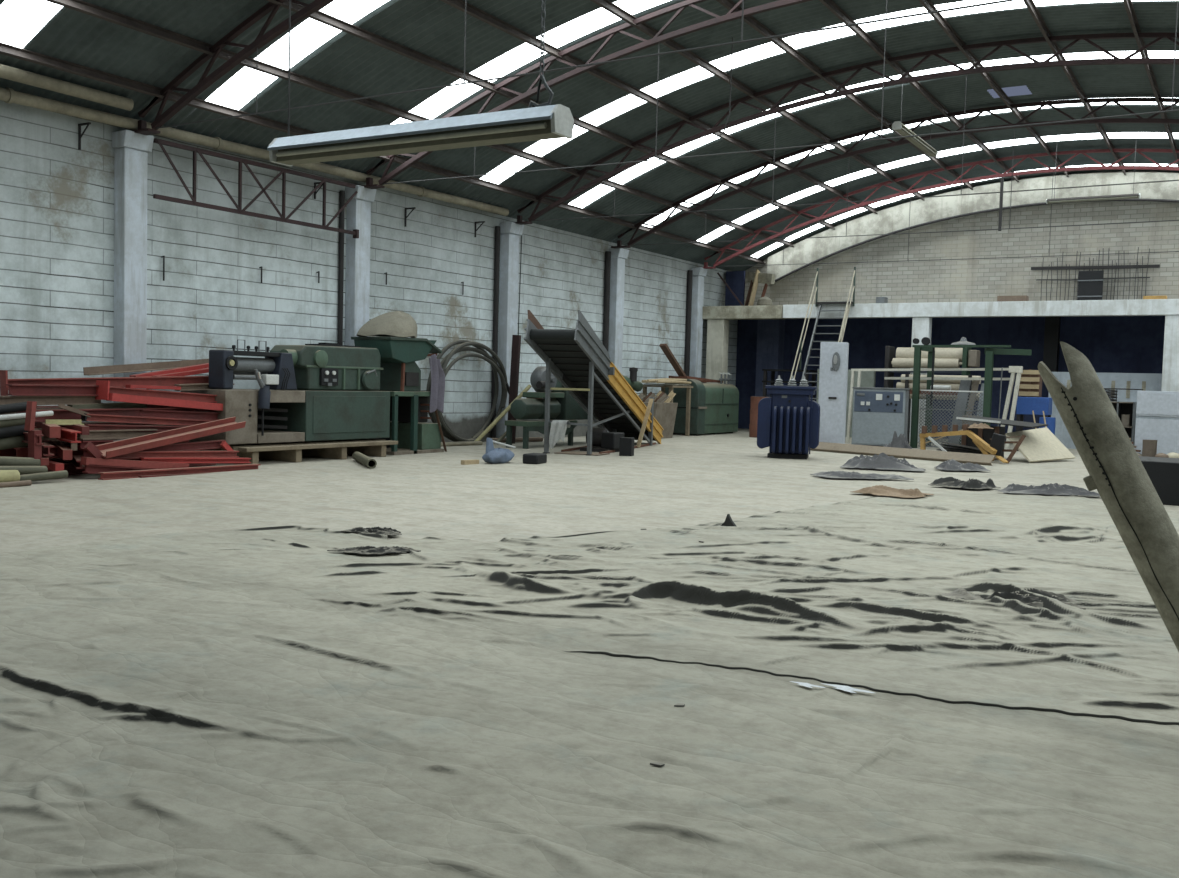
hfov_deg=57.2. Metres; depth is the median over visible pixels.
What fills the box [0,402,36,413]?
steel pole
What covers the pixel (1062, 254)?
rod
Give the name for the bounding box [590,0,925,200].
roof beam
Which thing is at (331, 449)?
wooden skid
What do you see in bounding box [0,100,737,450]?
wall
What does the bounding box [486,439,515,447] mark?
stick
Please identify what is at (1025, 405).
bin
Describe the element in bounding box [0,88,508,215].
pipe
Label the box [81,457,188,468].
girder
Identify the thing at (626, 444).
box
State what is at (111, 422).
girder
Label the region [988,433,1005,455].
slab
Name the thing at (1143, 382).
trim
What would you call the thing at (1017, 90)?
window
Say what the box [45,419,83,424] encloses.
girder
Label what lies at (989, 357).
gantry
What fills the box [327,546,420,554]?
loose sheet
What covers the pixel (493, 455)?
plastic bag
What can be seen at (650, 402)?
plank
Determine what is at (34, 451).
girder
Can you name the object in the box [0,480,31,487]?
steel pole
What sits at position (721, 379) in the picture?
cluster
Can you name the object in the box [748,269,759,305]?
leaning board
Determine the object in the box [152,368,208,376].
girder
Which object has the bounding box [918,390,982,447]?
panel
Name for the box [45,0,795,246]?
roof beam
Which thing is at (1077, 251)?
rod
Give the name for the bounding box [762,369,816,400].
rack
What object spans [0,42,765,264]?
roof beam
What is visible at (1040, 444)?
board
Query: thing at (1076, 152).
roof truss
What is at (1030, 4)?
roof beam
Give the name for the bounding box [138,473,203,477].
girder
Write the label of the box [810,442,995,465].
plank
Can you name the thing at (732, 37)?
cable
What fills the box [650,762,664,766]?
scrap
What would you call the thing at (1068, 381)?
trim
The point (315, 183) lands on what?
wall bracket
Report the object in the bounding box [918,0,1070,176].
roof beam
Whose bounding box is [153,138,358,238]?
girder
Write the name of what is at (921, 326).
pillar
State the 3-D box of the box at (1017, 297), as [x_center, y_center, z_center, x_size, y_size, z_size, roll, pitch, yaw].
[13.724,-4.432,35.092,0.900,0.405,0.400,3,4,31]
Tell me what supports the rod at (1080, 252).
on the beam at (1137, 307)
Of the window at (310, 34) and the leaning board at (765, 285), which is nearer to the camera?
the window at (310, 34)
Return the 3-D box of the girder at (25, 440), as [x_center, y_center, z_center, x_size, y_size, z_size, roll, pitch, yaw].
[-8.261,-0.058,15.584,1.624,0.190,0.100,4,4,40]
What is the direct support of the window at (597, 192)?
attached to the ceiling
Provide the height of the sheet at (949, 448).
0.152 m
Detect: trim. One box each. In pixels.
[775,198,1178,281]
[1067,380,1070,388]
[1111,381,1114,395]
[1126,381,1130,397]
[1142,381,1145,390]
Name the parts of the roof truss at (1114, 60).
hanger rod, hanger rod, tie rod, hanger rod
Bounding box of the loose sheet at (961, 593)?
[941,588,1088,608]
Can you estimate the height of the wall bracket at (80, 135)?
0.420 m
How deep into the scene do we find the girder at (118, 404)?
16.92 m
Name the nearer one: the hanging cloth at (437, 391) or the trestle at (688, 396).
the hanging cloth at (437, 391)
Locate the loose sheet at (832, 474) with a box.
[810,471,913,479]
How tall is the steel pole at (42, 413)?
0.152 m
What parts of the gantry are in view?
post, post, hanging rod, post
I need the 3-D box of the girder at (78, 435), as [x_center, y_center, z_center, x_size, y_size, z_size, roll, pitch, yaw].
[-7.324,-0.117,16.897,0.150,0.190,3.292,3,4,32]
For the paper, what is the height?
0.120 m
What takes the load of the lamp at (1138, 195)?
hanging from the ceiling
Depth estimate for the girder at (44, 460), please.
15.14 m
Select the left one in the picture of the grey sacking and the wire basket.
the grey sacking
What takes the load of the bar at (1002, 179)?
hanging from the roof truss at (1076, 152)
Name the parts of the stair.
post, handrail, rail, post, handrail, rail, post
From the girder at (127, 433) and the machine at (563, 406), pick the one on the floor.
the machine at (563, 406)
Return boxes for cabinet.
[818,342,848,443]
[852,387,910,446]
[1111,401,1136,445]
[1134,416,1178,453]
[1136,391,1178,416]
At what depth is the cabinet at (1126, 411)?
29.89 m
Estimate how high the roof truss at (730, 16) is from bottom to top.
3.000 m
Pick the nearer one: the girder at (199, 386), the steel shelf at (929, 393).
the girder at (199, 386)
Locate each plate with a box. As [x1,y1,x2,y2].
[948,380,970,445]
[960,380,979,437]
[976,383,983,422]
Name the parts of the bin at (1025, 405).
leg, leg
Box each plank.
[636,399,653,447]
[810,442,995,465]
[1031,264,1159,269]
[1036,277,1149,280]
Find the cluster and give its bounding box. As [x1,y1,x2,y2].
[719,372,731,383]
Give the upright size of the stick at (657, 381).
0.113 m
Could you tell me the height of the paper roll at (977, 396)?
0.235 m
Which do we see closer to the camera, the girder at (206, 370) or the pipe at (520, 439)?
the girder at (206, 370)
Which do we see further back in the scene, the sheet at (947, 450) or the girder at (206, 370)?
the sheet at (947, 450)
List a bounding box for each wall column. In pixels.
[112,130,153,402]
[345,185,375,345]
[496,222,523,437]
[607,248,628,431]
[689,267,707,377]
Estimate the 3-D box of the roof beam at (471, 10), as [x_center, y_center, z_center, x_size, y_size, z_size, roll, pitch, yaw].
[-2.103,-7.181,17.947,0.099,0.170,46.800,3,4,31]
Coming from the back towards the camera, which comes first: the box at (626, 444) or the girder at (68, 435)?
the box at (626, 444)
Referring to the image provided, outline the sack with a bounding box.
[757,297,771,305]
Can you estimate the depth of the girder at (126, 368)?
18.54 m
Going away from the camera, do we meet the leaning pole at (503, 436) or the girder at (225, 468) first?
the girder at (225, 468)
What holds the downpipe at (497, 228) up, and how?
attached to the wall at (57, 197)
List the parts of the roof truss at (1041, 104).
hanger rod, tie rod, hanger rod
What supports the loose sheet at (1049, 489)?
on the floor
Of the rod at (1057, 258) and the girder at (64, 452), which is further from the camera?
the rod at (1057, 258)
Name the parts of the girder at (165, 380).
plate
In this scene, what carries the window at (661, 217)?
attached to the ceiling
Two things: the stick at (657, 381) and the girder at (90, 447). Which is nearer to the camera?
the girder at (90, 447)
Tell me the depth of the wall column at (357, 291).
23.17 m
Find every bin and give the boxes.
[638,390,677,438]
[1016,397,1052,450]
[1139,456,1178,505]
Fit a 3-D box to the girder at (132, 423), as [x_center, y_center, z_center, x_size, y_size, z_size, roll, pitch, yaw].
[-7.922,-0.127,16.783,0.150,0.190,2.911,3,4,31]
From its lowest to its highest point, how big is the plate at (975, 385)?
1.729 m
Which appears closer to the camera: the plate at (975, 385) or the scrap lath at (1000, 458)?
the scrap lath at (1000, 458)
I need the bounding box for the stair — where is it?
[789,267,855,398]
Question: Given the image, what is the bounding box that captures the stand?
[884,346,979,444]
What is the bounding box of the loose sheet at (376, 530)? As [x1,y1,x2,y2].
[342,527,401,535]
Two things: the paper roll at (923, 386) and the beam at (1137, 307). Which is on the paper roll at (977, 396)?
the paper roll at (923, 386)
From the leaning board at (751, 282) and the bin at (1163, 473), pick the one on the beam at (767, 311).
the leaning board at (751, 282)
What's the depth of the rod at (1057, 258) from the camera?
34.83 m
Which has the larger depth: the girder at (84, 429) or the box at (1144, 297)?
the box at (1144, 297)
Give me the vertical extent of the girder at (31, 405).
0.416 m
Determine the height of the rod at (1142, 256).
1.604 m
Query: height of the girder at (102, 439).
0.190 m
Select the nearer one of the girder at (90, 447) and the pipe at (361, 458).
the girder at (90, 447)
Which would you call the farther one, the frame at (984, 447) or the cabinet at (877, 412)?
the cabinet at (877, 412)
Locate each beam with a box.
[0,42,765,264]
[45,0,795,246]
[266,0,835,229]
[440,0,878,213]
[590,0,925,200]
[659,344,685,375]
[702,305,815,319]
[716,0,974,189]
[745,272,774,283]
[767,172,1178,286]
[783,299,1178,318]
[819,0,1020,181]
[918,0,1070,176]
[1023,0,1127,174]
[1123,0,1178,166]
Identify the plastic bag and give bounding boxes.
[482,438,513,463]
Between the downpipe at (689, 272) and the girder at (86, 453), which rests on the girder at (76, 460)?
the girder at (86, 453)
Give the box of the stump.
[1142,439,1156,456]
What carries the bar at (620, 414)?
attached to the conveyor
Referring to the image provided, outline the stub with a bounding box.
[161,256,164,280]
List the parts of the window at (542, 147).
pane, pane, pane, pane, pane, pane, pane, pane, pane, pane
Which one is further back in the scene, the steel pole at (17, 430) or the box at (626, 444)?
the box at (626, 444)
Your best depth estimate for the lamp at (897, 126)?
25.37 m
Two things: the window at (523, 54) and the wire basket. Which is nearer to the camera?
the window at (523, 54)
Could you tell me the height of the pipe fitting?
2.104 m
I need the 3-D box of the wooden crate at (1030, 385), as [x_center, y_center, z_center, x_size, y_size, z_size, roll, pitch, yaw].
[12.330,-1.562,30.239,0.540,0.760,0.500,3,4,31]
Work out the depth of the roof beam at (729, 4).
23.11 m
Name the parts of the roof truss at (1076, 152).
hanger rod, tie rod, hanger rod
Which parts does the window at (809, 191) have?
pane, pane, pane, pane, pane, pane, pane, pane, pane, pane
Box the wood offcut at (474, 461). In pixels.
[461,459,478,464]
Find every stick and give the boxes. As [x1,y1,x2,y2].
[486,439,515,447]
[647,378,686,381]
[656,380,690,383]
[928,436,945,450]
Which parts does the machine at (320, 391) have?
clamp plate, lever, plate, hanging motor, rail, sill, clamp plate, control panel, lid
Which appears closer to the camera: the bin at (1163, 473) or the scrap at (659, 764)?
the scrap at (659, 764)
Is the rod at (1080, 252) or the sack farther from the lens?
the sack
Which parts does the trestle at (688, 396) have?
leg, leg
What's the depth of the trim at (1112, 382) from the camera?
31.63 m
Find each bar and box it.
[593,411,629,425]
[998,178,1003,230]
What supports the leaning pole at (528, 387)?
on the floor
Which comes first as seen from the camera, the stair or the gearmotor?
the gearmotor
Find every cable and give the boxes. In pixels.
[518,235,521,334]
[708,37,732,139]
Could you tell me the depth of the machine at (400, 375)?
22.58 m
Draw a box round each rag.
[549,420,569,448]
[967,423,993,428]
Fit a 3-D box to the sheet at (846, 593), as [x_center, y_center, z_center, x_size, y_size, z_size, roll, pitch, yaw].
[3.638,1.028,11.306,12.500,0.160,13.768,3,4,31]
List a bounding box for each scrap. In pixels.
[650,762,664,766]
[674,703,684,706]
[720,514,735,525]
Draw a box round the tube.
[933,385,950,389]
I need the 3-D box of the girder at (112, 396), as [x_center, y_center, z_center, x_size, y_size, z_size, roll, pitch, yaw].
[-6.861,-0.598,17.605,0.151,0.289,2.120,3,4,31]
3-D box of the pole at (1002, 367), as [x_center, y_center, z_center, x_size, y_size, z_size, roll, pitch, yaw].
[11.174,-0.803,29.509,0.081,2.301,0.036,3,4,31]
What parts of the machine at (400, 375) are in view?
panel, leg, post, vent panel, leg, plate, slanted rail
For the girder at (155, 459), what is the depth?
17.21 m
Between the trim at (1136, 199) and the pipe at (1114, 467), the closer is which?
the pipe at (1114, 467)
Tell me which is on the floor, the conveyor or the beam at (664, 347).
the conveyor
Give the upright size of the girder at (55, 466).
0.150 m
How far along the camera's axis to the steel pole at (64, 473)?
14.92 m
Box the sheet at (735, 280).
[725,271,744,305]
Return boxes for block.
[523,453,546,463]
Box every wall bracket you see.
[78,122,90,149]
[314,182,322,198]
[405,207,415,226]
[475,221,484,236]
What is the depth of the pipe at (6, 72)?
16.87 m
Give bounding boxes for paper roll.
[896,382,972,390]
[901,374,980,383]
[909,393,979,400]
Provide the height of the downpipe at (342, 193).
5.500 m
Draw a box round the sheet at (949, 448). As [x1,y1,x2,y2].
[938,446,982,453]
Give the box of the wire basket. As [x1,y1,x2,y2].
[1105,389,1117,400]
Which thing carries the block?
on the floor
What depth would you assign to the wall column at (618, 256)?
32.59 m
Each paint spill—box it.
[790,681,824,687]
[821,683,873,692]
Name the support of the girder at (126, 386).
on the girder at (199, 386)
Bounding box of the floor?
[0,428,1178,553]
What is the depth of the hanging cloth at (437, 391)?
23.02 m
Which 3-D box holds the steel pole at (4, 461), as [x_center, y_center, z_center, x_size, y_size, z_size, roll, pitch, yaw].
[-7.996,0.308,14.671,0.152,0.234,1.082,3,4,31]
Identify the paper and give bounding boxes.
[850,485,933,497]
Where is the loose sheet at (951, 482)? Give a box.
[928,477,1000,488]
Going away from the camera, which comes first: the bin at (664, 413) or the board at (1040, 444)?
the board at (1040, 444)
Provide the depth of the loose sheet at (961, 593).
8.17 m
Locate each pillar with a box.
[706,319,728,383]
[909,317,931,441]
[1160,315,1178,416]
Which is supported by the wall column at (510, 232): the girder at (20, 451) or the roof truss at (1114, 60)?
the roof truss at (1114, 60)
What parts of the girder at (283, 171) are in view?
post, post, post, post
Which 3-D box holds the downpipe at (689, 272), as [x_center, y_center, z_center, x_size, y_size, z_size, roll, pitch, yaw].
[3.363,-3.018,37.111,0.171,5.500,0.180,3,4,31]
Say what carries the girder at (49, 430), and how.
on the girder at (68, 435)
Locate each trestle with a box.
[642,385,692,435]
[846,366,1022,448]
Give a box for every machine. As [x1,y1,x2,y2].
[181,339,389,444]
[351,337,446,454]
[505,366,596,448]
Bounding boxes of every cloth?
[429,354,444,412]
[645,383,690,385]
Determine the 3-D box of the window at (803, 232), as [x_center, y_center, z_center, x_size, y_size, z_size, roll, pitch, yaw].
[14.950,-7.277,33.866,21.180,2.460,0.710,3,4,31]
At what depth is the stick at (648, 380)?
32.48 m
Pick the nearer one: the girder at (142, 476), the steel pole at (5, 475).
the steel pole at (5, 475)
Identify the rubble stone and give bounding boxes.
[1155,453,1168,457]
[1167,452,1178,457]
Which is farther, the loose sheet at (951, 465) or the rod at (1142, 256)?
the rod at (1142, 256)
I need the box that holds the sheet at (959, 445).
[941,441,979,450]
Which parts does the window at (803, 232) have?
pane, pane, pane, pane, pane, pane, pane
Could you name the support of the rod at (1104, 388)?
on the base cabinet at (1149, 403)
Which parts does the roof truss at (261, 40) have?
hanger rod, hanger rod, hanger rod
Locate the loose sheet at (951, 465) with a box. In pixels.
[935,459,989,470]
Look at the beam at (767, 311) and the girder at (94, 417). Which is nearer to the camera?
the girder at (94, 417)
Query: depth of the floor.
15.17 m
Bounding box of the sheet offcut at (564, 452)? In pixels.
[554,451,609,455]
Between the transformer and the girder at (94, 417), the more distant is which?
the transformer
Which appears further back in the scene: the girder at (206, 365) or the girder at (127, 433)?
the girder at (206, 365)
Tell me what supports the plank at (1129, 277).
attached to the rod at (1077, 251)
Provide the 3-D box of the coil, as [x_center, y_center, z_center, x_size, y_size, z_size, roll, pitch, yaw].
[-2.867,-1.158,26.573,0.467,2.539,3.197,3,4,31]
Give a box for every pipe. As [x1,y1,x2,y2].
[0,64,133,110]
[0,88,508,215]
[352,452,376,468]
[441,441,482,446]
[486,437,542,442]
[1038,341,1178,651]
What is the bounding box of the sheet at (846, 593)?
[0,493,1178,724]
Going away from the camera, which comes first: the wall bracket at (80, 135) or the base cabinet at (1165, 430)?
the wall bracket at (80, 135)
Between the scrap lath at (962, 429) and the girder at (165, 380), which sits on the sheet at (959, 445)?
the scrap lath at (962, 429)
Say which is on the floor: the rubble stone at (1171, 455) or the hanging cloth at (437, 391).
the rubble stone at (1171, 455)
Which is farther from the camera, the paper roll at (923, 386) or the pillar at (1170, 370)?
the paper roll at (923, 386)
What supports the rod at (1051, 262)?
on the beam at (1137, 307)
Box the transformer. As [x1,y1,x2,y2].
[757,375,819,458]
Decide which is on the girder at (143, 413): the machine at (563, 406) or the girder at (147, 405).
the girder at (147, 405)
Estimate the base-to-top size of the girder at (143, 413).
0.210 m
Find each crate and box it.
[961,425,1004,459]
[1018,369,1041,396]
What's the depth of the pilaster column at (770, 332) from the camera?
39.59 m
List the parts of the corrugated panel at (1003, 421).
edge strip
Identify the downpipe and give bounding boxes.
[337,190,344,344]
[490,226,499,437]
[601,251,610,427]
[684,270,692,375]
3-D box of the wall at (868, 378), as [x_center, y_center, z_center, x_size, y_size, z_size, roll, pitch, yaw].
[8.487,-1.185,35.934,1.930,2.240,0.150,3,4,31]
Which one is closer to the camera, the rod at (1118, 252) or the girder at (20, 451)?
the girder at (20, 451)
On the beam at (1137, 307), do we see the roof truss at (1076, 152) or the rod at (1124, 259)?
the rod at (1124, 259)
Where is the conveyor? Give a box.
[524,310,663,455]
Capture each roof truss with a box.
[132,0,1016,134]
[363,0,1178,188]
[514,32,1178,224]
[611,97,1178,248]
[702,149,1178,268]
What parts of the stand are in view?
frame, frame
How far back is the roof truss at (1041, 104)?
27.79 m
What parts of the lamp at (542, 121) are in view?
chain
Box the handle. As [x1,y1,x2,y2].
[832,352,839,370]
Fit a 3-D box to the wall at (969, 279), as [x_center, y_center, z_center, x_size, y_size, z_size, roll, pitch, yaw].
[15.418,-4.160,34.930,22.880,8.660,0.320,3,4,31]
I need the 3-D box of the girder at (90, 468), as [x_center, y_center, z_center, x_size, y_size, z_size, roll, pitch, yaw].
[-7.008,0.464,16.013,0.130,0.239,0.994,3,4,31]
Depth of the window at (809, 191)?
31.94 m
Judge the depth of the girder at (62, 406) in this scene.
16.00 m
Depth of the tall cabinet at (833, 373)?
28.08 m
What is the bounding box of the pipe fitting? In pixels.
[622,367,642,391]
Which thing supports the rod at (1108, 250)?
on the beam at (1137, 307)
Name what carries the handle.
attached to the tall cabinet at (833, 373)
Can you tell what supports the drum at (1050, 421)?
on the floor
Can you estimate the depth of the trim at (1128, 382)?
31.42 m
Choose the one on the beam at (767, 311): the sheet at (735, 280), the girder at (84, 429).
the sheet at (735, 280)
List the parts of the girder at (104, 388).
plate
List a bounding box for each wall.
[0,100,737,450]
[735,171,1178,440]
[816,369,875,436]
[1048,372,1161,448]
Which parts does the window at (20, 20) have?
pane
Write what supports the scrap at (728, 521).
on the sheet at (846, 593)
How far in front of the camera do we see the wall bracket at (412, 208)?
24.69 m
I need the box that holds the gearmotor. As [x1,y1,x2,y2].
[580,428,623,451]
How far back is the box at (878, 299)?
37.06 m
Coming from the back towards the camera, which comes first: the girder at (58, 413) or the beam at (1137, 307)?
the beam at (1137, 307)
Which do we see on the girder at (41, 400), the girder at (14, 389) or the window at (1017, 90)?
the girder at (14, 389)
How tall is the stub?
0.442 m
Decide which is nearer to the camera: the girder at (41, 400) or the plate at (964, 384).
the girder at (41, 400)
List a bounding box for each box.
[619,437,633,455]
[876,297,887,302]
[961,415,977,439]
[997,295,1028,301]
[1143,296,1166,298]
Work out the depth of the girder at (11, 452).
15.86 m
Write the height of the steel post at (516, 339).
2.733 m
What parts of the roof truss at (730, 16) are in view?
hanger rod, tie rod, hanger rod, hanger rod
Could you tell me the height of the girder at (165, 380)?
0.421 m
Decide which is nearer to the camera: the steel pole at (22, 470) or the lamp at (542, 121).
the lamp at (542, 121)
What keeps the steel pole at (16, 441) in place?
on the girder at (46, 447)
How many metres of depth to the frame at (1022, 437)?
24.63 m
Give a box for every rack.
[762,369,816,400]
[905,374,974,442]
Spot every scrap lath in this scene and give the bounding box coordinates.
[925,429,962,443]
[992,454,1007,462]
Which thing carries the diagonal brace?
on the beam at (767, 311)
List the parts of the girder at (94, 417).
plate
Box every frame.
[919,424,996,460]
[1002,434,1025,463]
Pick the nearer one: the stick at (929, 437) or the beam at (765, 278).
the stick at (929, 437)
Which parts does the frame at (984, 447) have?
leg, rail, rail, rail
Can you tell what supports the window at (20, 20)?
attached to the ceiling
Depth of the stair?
34.37 m
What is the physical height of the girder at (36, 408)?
0.190 m
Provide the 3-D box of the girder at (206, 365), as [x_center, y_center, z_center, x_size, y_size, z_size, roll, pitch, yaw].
[-7.193,-1.201,18.903,0.173,0.344,1.761,3,4,33]
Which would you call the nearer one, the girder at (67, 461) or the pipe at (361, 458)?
the girder at (67, 461)
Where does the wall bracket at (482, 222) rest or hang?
attached to the wall at (57, 197)
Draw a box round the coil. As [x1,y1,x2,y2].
[426,340,508,441]
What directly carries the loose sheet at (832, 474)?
on the floor
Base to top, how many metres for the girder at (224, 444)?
0.232 m
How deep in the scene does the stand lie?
32.54 m
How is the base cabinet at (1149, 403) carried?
on the base cabinet at (1165, 430)
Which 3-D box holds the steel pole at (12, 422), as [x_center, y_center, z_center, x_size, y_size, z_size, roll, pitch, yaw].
[-8.205,-0.227,15.103,0.152,0.244,0.896,3,4,31]
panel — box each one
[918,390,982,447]
[956,416,1047,427]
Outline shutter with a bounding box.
[1077,270,1103,299]
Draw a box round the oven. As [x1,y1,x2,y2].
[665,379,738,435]
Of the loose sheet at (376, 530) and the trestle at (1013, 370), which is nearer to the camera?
the loose sheet at (376, 530)
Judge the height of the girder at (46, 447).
0.190 m
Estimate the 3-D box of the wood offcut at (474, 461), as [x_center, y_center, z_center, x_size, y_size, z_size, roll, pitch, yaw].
[-2.240,0.432,20.291,0.100,0.080,0.383,4,4,39]
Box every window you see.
[0,0,62,48]
[205,0,388,109]
[392,0,669,123]
[480,0,1178,183]
[569,51,1178,207]
[643,97,1178,227]
[697,132,1178,241]
[752,164,1177,257]
[987,85,1031,97]
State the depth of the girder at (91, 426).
16.77 m
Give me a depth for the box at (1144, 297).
32.68 m
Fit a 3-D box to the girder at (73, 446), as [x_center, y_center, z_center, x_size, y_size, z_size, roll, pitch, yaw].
[-7.809,0.035,16.331,0.080,0.150,1.874,0,3,-27]
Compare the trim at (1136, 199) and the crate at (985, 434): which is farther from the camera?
the trim at (1136, 199)
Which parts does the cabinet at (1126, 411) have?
panel, panel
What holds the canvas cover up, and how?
on the machine at (400, 375)
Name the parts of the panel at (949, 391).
frame rail, frame rail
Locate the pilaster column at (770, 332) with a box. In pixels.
[755,319,784,396]
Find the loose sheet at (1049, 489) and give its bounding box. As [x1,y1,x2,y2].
[998,483,1099,496]
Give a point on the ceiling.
(435, 29)
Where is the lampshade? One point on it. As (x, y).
(963, 341)
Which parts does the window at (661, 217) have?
pane, pane, pane, pane, pane, pane, pane, pane, pane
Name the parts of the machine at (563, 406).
leg, leg, motor, leg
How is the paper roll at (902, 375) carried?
on the paper roll at (923, 386)
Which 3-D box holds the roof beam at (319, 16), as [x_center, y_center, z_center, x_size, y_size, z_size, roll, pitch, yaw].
[-3.406,-6.805,18.762,0.108,0.171,46.800,3,4,31]
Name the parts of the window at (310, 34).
pane, pane, pane, pane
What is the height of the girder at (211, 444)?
0.180 m
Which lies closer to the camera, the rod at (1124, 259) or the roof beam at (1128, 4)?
the roof beam at (1128, 4)
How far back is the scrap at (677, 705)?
5.35 m
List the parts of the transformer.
tank, lid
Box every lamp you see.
[267,0,573,165]
[891,84,937,156]
[1046,147,1140,203]
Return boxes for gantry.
[910,337,1031,447]
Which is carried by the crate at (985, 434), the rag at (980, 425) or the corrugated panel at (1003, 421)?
the corrugated panel at (1003, 421)
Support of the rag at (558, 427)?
hanging from the conveyor
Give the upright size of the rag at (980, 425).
0.136 m
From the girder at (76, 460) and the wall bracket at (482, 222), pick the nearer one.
the girder at (76, 460)
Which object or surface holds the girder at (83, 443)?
on the girder at (86, 453)
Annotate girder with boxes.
[0,370,233,395]
[0,396,100,404]
[0,408,60,414]
[0,443,79,456]
[6,384,98,395]
[14,440,188,457]
[16,407,176,421]
[22,432,43,444]
[24,401,36,430]
[28,430,41,460]
[34,423,159,427]
[34,425,183,439]
[35,422,60,437]
[40,456,48,464]
[40,460,63,470]
[42,442,53,455]
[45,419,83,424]
[45,439,119,443]
[48,463,215,474]
[49,440,71,459]
[49,458,66,460]
[54,460,71,462]
[56,427,80,442]
[58,403,90,416]
[58,424,88,434]
[67,402,146,408]
[68,442,76,450]
[70,455,84,468]
[77,429,157,439]
[77,439,120,449]
[81,414,214,425]
[81,449,140,460]
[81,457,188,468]
[82,422,161,424]
[82,464,147,473]
[83,359,208,375]
[84,424,186,431]
[84,442,102,457]
[95,380,216,401]
[96,417,245,457]
[98,464,260,479]
[103,451,238,458]
[106,393,222,410]
[125,385,180,389]
[129,363,208,376]
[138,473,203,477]
[140,409,219,419]
[140,457,250,462]
[143,440,225,450]
[146,404,213,411]
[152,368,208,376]
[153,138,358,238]
[174,383,209,390]
[220,441,233,450]
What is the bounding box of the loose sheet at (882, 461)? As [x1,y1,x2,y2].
[840,453,925,470]
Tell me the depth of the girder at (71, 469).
16.32 m
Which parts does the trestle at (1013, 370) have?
leg, leg, rail, rail, leg, leg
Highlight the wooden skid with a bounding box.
[200,439,397,463]
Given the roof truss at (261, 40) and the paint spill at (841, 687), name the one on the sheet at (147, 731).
the paint spill at (841, 687)
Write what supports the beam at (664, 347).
on the lattice
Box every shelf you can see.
[909,390,957,394]
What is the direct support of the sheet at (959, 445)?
on the sheet at (952, 446)
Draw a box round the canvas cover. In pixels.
[356,311,416,337]
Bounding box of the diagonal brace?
[717,272,743,305]
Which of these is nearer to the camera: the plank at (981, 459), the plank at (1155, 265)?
the plank at (981, 459)
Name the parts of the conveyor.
rail, leg, rail, leg, rail, splice plate, rail, leg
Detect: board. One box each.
[744,280,752,305]
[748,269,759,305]
[761,284,767,296]
[1005,427,1075,461]
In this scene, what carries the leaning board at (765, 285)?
on the beam at (767, 311)
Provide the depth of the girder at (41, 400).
16.23 m
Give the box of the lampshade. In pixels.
[951,337,975,344]
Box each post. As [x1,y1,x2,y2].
[508,335,520,443]
[1042,317,1060,381]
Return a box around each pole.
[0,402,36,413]
[0,411,53,419]
[0,418,24,427]
[0,424,27,438]
[0,435,43,449]
[0,456,40,465]
[0,466,47,474]
[0,470,19,482]
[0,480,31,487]
[20,470,67,480]
[475,385,530,440]
[496,419,518,441]
[998,367,1002,425]
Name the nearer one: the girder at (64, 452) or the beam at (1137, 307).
the girder at (64, 452)
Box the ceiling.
[0,0,1178,270]
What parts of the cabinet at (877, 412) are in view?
door, instrument panel, frame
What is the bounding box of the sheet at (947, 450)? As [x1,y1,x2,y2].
[937,449,966,452]
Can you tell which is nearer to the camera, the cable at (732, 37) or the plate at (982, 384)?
the cable at (732, 37)
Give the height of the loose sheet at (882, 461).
0.322 m
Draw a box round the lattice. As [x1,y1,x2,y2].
[669,376,722,382]
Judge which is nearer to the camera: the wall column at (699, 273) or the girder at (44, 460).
the girder at (44, 460)
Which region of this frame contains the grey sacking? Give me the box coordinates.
[883,431,911,448]
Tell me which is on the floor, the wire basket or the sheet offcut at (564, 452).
the sheet offcut at (564, 452)
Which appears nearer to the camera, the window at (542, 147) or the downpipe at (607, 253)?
the window at (542, 147)
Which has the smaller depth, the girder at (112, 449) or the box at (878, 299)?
the girder at (112, 449)
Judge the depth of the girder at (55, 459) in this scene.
16.90 m
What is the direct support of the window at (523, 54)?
attached to the ceiling
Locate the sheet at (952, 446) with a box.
[941,444,981,452]
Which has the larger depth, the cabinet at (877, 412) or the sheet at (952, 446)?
the cabinet at (877, 412)
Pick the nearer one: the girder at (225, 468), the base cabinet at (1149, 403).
the girder at (225, 468)
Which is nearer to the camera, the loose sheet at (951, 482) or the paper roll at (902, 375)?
the loose sheet at (951, 482)
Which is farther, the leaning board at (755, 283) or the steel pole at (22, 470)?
the leaning board at (755, 283)
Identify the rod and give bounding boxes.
[1050,262,1051,300]
[1056,258,1057,300]
[1060,254,1062,296]
[1073,251,1077,299]
[1077,252,1080,295]
[1104,388,1142,389]
[1106,250,1108,299]
[1117,252,1118,299]
[1123,259,1124,297]
[1134,247,1138,299]
[1141,256,1142,298]
[1145,248,1149,295]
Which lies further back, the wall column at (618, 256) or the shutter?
the shutter
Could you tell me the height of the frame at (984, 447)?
0.850 m
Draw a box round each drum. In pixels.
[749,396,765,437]
[1039,417,1055,434]
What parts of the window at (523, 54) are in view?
pane, pane, pane, pane, pane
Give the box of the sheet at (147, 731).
[0,564,1178,877]
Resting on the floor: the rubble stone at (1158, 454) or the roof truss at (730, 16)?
the rubble stone at (1158, 454)
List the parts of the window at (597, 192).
pane, pane, pane, pane, pane, pane, pane, pane, pane, pane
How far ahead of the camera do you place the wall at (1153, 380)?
31.57 m

